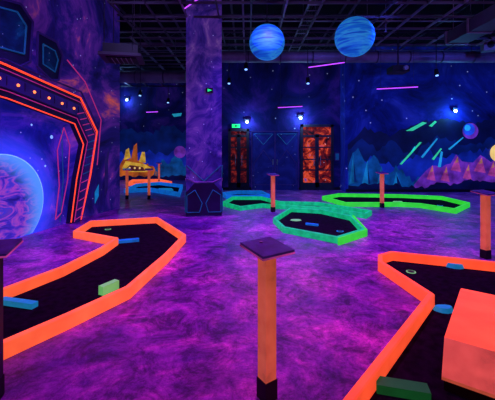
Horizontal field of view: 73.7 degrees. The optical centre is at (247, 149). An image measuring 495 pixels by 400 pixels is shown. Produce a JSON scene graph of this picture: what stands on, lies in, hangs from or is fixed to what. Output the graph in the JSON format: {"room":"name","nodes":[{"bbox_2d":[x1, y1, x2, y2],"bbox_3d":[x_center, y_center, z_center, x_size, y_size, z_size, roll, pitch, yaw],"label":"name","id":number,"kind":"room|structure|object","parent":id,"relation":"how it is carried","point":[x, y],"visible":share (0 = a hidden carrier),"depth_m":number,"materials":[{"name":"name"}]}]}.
{"room":"games hall","nodes":[
{"label":"games hall","id":0,"kind":"room"},
{"bbox_2d":[0,0,119,218],"bbox_3d":[-4.449,-1.100,3.312,0.120,5.200,10.810,0,0,11],"label":"wall","id":1,"kind":"structure","parent":0,"point":[77,26],"depth_m":7.54,"materials":[{"name":"purple paint"}]},
{"bbox_2d":[0,61,97,239],"bbox_3d":[-4.187,-0.049,3.790,0.196,3.097,7.598,0,0,11],"label":"portal","id":2,"kind":"object","parent":1,"relation":"attached to","point":[48,134],"visible":1,"depth_m":6.05,"materials":[{"name":"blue paint"}]},
{"bbox_2d":[0,0,108,217],"bbox_3d":[-3.746,-0.517,6.397,0.059,4.032,3.482,0,0,12],"label":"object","id":3,"kind":"structure","parent":1,"relation":"in","point":[16,24],"depth_m":5.83,"materials":[{"name":"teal paint"}]},
{"bbox_2d":[120,83,185,134],"bbox_3d":[-5.250,-1.100,16.560,7.500,5.200,0.120,0,0,0],"label":"wall","id":4,"kind":"structure","parent":0,"point":[133,114],"depth_m":16.50,"materials":[{"name":"blue paint"}]},
{"bbox_2d":[120,113,185,179],"bbox_3d":[-4.840,-0.176,16.474,5.130,3.348,0.039,0,0,0],"label":"mural","id":5,"kind":"object","parent":4,"relation":"attached to","point":[139,151],"visible":0.58,"depth_m":16.49,"materials":[{"name":"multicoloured paint"}]},
{"bbox_2d":[1,180,494,399],"bbox_3d":[0.150,1.550,7.250,18.300,0.100,18.500,0,0,0],"label":"floor","id":6,"kind":"structure","parent":0,"point":[190,332],"depth_m":3.12,"materials":[{"name":"carpet"}]},
{"bbox_2d":[0,238,22,399],"bbox_3d":[-1.530,1.034,1.980,0.240,0.933,0.240,0,0,-14],"label":"post","id":7,"kind":"object","parent":6,"relation":"on","point":[7,246],"visible":1,"depth_m":2.01,"materials":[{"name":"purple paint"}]},
{"bbox_2d":[3,217,185,359],"bbox_3d":[-2.035,1.437,4.417,2.066,0.125,4.727,0,0,0],"label":"mini golf hole","id":8,"kind":"object","parent":6,"relation":"on","point":[38,308],"visible":0.99,"depth_m":3.65,"materials":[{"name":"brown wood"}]},
{"bbox_2d":[123,168,130,198],"bbox_3d":[-3.689,1.034,10.102,0.240,0.933,0.240,0,0,-17],"label":"post","id":9,"kind":"object","parent":6,"relation":"on","point":[124,169],"visible":0.99,"depth_m":10.06,"materials":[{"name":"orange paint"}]},
{"bbox_2d":[145,168,152,198],"bbox_3d":[-3.015,1.034,10.102,0.240,0.933,0.240,0,0,-17],"label":"post","id":10,"kind":"object","parent":6,"relation":"on","point":[146,169],"visible":0.99,"depth_m":10.06,"materials":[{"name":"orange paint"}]},
{"bbox_2d":[128,179,171,185],"bbox_3d":[-4.558,1.439,14.927,1.911,0.120,1.706,0,0,-25],"label":"curb","id":11,"kind":"object","parent":6,"relation":"on","point":[133,181],"visible":0.65,"depth_m":14.94,"materials":[{"name":"orange wood"}]},
{"bbox_2d":[124,182,182,196],"bbox_3d":[-3.426,1.429,12.263,1.976,0.140,3.815,0,0,-9],"label":"curb","id":12,"kind":"object","parent":6,"relation":"on","point":[172,189],"visible":0.9,"depth_m":12.07,"materials":[{"name":"blue wood"}]},
{"bbox_2d":[156,162,161,180],"bbox_3d":[-3.998,1.034,14.910,0.240,0.933,0.240,0,0,-17],"label":"post","id":13,"kind":"object","parent":6,"relation":"on","point":[158,163],"visible":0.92,"depth_m":14.87,"materials":[{"name":"black paint"}]},
{"bbox_2d":[185,0,222,216],"bbox_3d":[-1.030,-1.100,7.850,0.859,5.200,0.860,0,0,-7],"label":"column","id":14,"kind":"structure","parent":6,"relation":"on","point":[203,167],"depth_m":7.45,"materials":[{"name":"purple paint"}]},
{"bbox_2d":[206,88,212,92],"bbox_3d":[-0.861,-1.345,7.447,0.162,0.110,0.049,0,0,0],"label":"arrow sign","id":15,"kind":"object","parent":14,"relation":"attached to","point":[208,90],"visible":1,"depth_m":7.43,"materials":[{"name":"green paint"}]},
{"bbox_2d":[223,190,269,198],"bbox_3d":[-0.098,1.439,10.689,1.400,0.120,1.222,0,0,-13],"label":"curb","id":16,"kind":"object","parent":6,"relation":"on","point":[226,195],"visible":0.82,"depth_m":11.01,"materials":[{"name":"blue wood"}]},
{"bbox_2d":[240,237,294,399],"bbox_3d":[0.118,1.034,2.000,0.240,0.933,0.240,0,0,-34],"label":"post","id":17,"kind":"object","parent":6,"relation":"on","point":[267,249],"visible":1,"depth_m":1.97,"materials":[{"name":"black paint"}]},
{"bbox_2d":[267,173,278,211],"bbox_3d":[0.619,1.034,8.010,0.228,0.932,0.228,0,0,-23],"label":"post","id":18,"kind":"object","parent":6,"relation":"on","point":[272,175],"visible":1,"depth_m":7.97,"materials":[{"name":"black paint"}]},
{"bbox_2d":[223,196,371,218],"bbox_3d":[0.956,1.444,8.401,4.064,0.110,1.807,0,0,36],"label":"curb","id":19,"kind":"object","parent":6,"relation":"on","point":[240,203],"visible":0.92,"depth_m":8.46,"materials":[{"name":"green wood"}]},
{"bbox_2d":[273,207,366,244],"bbox_3d":[1.392,1.442,6.583,1.736,0.116,2.801,0,0,0],"label":"curb","id":20,"kind":"object","parent":6,"relation":"on","point":[318,224],"visible":1,"depth_m":6.45,"materials":[{"name":"teal wood"}]},
{"bbox_2d":[376,171,387,207],"bbox_3d":[3.509,1.034,8.609,0.228,0.932,0.228,0,0,-11],"label":"post","id":21,"kind":"object","parent":6,"relation":"on","point":[381,173],"visible":1,"depth_m":8.57,"materials":[{"name":"black paint"}]},
{"bbox_2d":[322,193,469,213],"bbox_3d":[4.067,1.439,9.347,3.811,0.120,2.363,0,0,22],"label":"curb","id":22,"kind":"object","parent":6,"relation":"on","point":[437,203],"visible":0.99,"depth_m":9.35,"materials":[{"name":"green wood"}]},
{"bbox_2d":[343,251,494,399],"bbox_3d":[2.016,1.437,2.732,2.483,0.125,4.209,0,0,39],"label":"mini golf hole","id":23,"kind":"object","parent":6,"relation":"on","point":[409,367],"visible":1,"depth_m":2.68,"materials":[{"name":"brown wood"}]},
{"bbox_2d":[442,288,494,399],"bbox_3d":[1.995,1.359,2.605,0.620,0.257,1.850,0,0,36],"label":"box obstacle","id":24,"kind":"object","parent":23,"relation":"on","point":[468,366],"visible":1,"depth_m":2.09,"materials":[{"name":"red wood"}]},
{"bbox_2d":[470,189,494,258],"bbox_3d":[3.306,1.033,4.583,0.252,0.934,0.251,0,0,-17],"label":"post","id":25,"kind":"object","parent":6,"relation":"on","point":[485,195],"visible":1,"depth_m":4.55,"materials":[{"name":"black paint"}]},
{"bbox_2d":[222,63,339,186],"bbox_3d":[0.995,-1.100,12.460,4.990,5.200,0.120,0,0,0],"label":"wall","id":26,"kind":"structure","parent":0,"point":[255,94],"depth_m":12.40,"materials":[{"name":"blue paint"}]},
{"bbox_2d":[232,124,239,127],"bbox_3d":[-0.432,-0.902,12.365,0.300,0.130,0.060,0,0,0],"label":"exit sign","id":27,"kind":"object","parent":26,"relation":"attached to","point":[233,125],"visible":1,"depth_m":12.34,"materials":[{"name":"green plastic"}]},
{"bbox_2d":[228,129,248,189],"bbox_3d":[-0.330,0.350,12.335,0.780,2.300,0.120,0,0,0],"label":"door","id":28,"kind":"structure","parent":26,"relation":"in","point":[238,139],"depth_m":12.33,"materials":[{"name":"glass"}]},
{"bbox_2d":[251,131,298,189],"bbox_3d":[1.030,0.393,12.338,1.770,2.215,0.105,0,0,0],"label":"door","id":29,"kind":"structure","parent":26,"relation":"in","point":[277,152],"depth_m":12.35,"materials":[{"name":"teal paint"}]},
{"bbox_2d":[222,187,339,189],"bbox_3d":[0.995,1.450,12.388,4.940,0.100,0.020,0,0,0],"label":"baseboard","id":30,"kind":"structure","parent":26,"relation":"attached to","point":[224,188],"depth_m":12.38,"materials":[{"name":"black paint"}]},
{"bbox_2d":[300,124,333,189],"bbox_3d":[2.600,0.270,12.335,1.240,2.460,0.120,0,0,0],"label":"door","id":31,"kind":"structure","parent":26,"relation":"in","point":[316,140],"depth_m":12.37,"materials":[{"name":"metal"}]},
{"bbox_2d":[335,153,338,160],"bbox_3d":[3.360,0.250,12.375,0.160,0.300,0.040,0,0,0],"label":"frame","id":32,"kind":"object","parent":26,"relation":"attached to","point":[336,154],"visible":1,"depth_m":12.36,"materials":[{"name":"blue"}]},
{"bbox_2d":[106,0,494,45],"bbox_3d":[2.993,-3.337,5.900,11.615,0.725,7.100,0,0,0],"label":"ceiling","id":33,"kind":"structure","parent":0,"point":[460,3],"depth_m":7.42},
{"bbox_2d":[98,0,144,64],"bbox_3d":[-2.720,-2.816,7.200,0.850,1.768,0.750,0,0,-11],"label":"ceiling vent","id":34,"kind":"object","parent":33,"relation":"in","point":[116,53],"visible":1,"depth_m":6.95,"materials":[{"name":"grey metal"}]},
{"bbox_2d":[138,65,141,95],"bbox_3d":[-3.746,-2.788,11.516,0.136,1.823,0.162,0,0,0],"label":"ceiling spotlight","id":35,"kind":"object","parent":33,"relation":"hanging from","point":[140,91],"depth_m":11.53,"materials":[{"name":"black metal"}]},
{"bbox_2d":[146,57,157,112],"bbox_3d":[-3.617,-2.563,12.500,0.510,2.274,0.036,0,0,17],"label":"tube light","id":36,"kind":"object","parent":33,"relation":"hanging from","point":[147,111],"visible":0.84,"depth_m":12.56,"materials":[{"name":"plastic"}]},
{"bbox_2d":[120,31,185,86],"bbox_3d":[-5.200,-3.337,12.500,7.000,0.725,7.000,0,0,0],"label":"grid","id":37,"kind":"object","parent":33,"relation":"hanging from","point":[175,56],"depth_m":11.47,"materials":[{"name":"black metal"}]},
{"bbox_2d":[120,71,185,83],"bbox_3d":[-5.350,-3.041,11.800,6.300,1.317,0.435,0,0,0],"label":"ventilation duct","id":38,"kind":"object","parent":33,"relation":"hanging from","point":[164,77],"visible":0.3,"depth_m":11.62,"materials":[{"name":"metal"}]},
{"bbox_2d":[244,62,247,70],"bbox_3d":[-0.042,-2.963,9.216,0.136,1.475,0.162,0,0,0],"label":"ceiling spotlight","id":39,"kind":"object","parent":33,"relation":"hanging from","point":[245,64],"depth_m":9.18,"materials":[{"name":"black metal"}]},
{"bbox_2d":[249,0,284,60],"bbox_3d":[0.431,-2.844,7.300,0.780,1.712,0.780,0,0,0],"label":"globe","id":40,"kind":"object","parent":33,"relation":"hanging from","point":[267,41],"visible":1,"depth_m":7.03,"materials":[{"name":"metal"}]},
{"bbox_2d":[278,105,302,107],"bbox_3d":[1.442,-2.573,11.200,0.867,2.254,0.036,0,0,23],"label":"tube light","id":41,"kind":"object","parent":33,"relation":"hanging from","point":[292,105],"visible":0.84,"depth_m":11.18,"materials":[{"name":"plastic"}]},
{"bbox_2d":[111,0,494,50],"bbox_3d":[2.652,-3.444,6.300,13.304,0.272,11.000,0,0,0],"label":"grid","id":42,"kind":"object","parent":33,"relation":"hanging from","point":[233,20],"depth_m":8.50,"materials":[{"name":"black metal"}]},
{"bbox_2d":[289,0,322,50],"bbox_3d":[1.500,-3.447,6.000,0.320,0.505,10.500,0,0,0],"label":"cable tray","id":43,"kind":"object","parent":33,"relation":"hanging from","point":[308,6],"depth_m":8.29,"materials":[{"name":"grey metal"}]},
{"bbox_2d":[306,36,309,83],"bbox_3d":[1.833,-2.848,10.016,0.136,1.705,0.162,0,0,0],"label":"ceiling spotlight","id":44,"kind":"object","parent":33,"relation":"hanging from","point":[307,78],"depth_m":10.03,"materials":[{"name":"black metal"}]},
{"bbox_2d":[139,0,477,53],"bbox_3d":[2.850,-3.280,6.350,12.100,0.840,10.700,0,0,0],"label":"pipe","id":45,"kind":"object","parent":33,"relation":"attached to","point":[401,5],"visible":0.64,"depth_m":9.72,"materials":[{"name":"grey metal"}]},
{"bbox_2d":[308,61,344,67],"bbox_3d":[2.141,-3.003,9.000,1.020,1.395,0.036,0,0,32],"label":"tube light","id":46,"kind":"object","parent":33,"relation":"hanging from","point":[338,62],"visible":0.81,"depth_m":8.98,"materials":[{"name":"plastic"}]},
{"bbox_2d":[335,0,374,56],"bbox_3d":[2.270,-2.844,7.000,0.820,1.713,0.820,0,0,0],"label":"globe","id":47,"kind":"object","parent":33,"relation":"hanging from","point":[355,35],"visible":1,"depth_m":6.72,"materials":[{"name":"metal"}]},
{"bbox_2d":[222,36,494,62],"bbox_3d":[3.850,-3.209,10.300,10.100,0.983,0.365,0,0,0],"label":"ventilation duct","id":48,"kind":"object","parent":33,"relation":"hanging from","point":[375,56],"visible":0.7,"depth_m":10.16,"materials":[{"name":"metal"}]},
{"bbox_2d":[376,85,417,88],"bbox_3d":[4.349,-2.745,9.600,1.122,1.909,0.036,0,0,17],"label":"tube light","id":49,"kind":"object","parent":33,"relation":"hanging from","point":[413,86],"visible":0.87,"depth_m":9.59,"materials":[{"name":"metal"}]},
{"bbox_2d":[387,18,409,74],"bbox_3d":[4.104,-2.901,8.960,0.450,1.598,0.480,0,0,0],"label":"ceiling projector","id":50,"kind":"object","parent":33,"relation":"hanging from","point":[397,69],"depth_m":8.95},
{"bbox_2d":[434,23,439,75],"bbox_3d":[5.398,-2.901,9.416,0.136,1.597,0.162,0,0,0],"label":"ceiling spotlight","id":51,"kind":"object","parent":33,"relation":"hanging from","point":[436,73],"depth_m":9.43,"materials":[{"name":"black metal"}]},
{"bbox_2d":[444,0,494,44],"bbox_3d":[5.200,-3.158,5.300,0.560,1.085,6.000,0,0,0],"label":"ventilation duct","id":52,"kind":"object","parent":33,"relation":"hanging from","point":[483,23],"visible":0.94,"depth_m":7.38,"materials":[{"name":"grey metal"}]},
{"bbox_2d":[480,34,494,52],"bbox_3d":[6.949,-3.272,9.489,0.340,0.856,0.284,0,0,17],"label":"wall speaker","id":53,"kind":"object","parent":33,"relation":"attached to","point":[489,46],"visible":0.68,"depth_m":9.41,"materials":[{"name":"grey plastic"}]},
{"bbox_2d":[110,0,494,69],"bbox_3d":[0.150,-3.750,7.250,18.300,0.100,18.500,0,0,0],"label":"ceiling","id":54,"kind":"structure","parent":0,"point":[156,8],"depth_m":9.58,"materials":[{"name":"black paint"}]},
{"bbox_2d":[340,47,494,191],"bbox_3d":[6.395,-1.100,12.100,5.810,5.200,0.600,0,0,0],"label":"wall","id":55,"kind":"structure","parent":0,"point":[469,88],"depth_m":11.80,"materials":[{"name":"blue paint"}]},
{"bbox_2d":[346,189,494,191],"bbox_3d":[6.395,1.450,11.788,5.760,0.100,0.020,0,0,0],"label":"baseboard","id":56,"kind":"structure","parent":55,"relation":"attached to","point":[347,190],"depth_m":11.78,"materials":[{"name":"black paint"}]},
{"bbox_2d":[348,116,494,188],"bbox_3d":[6.428,0.015,11.770,5.703,2.751,0.048,0,0,0],"label":"mural","id":57,"kind":"object","parent":55,"relation":"attached to","point":[446,153],"visible":0.95,"depth_m":11.78}
]}

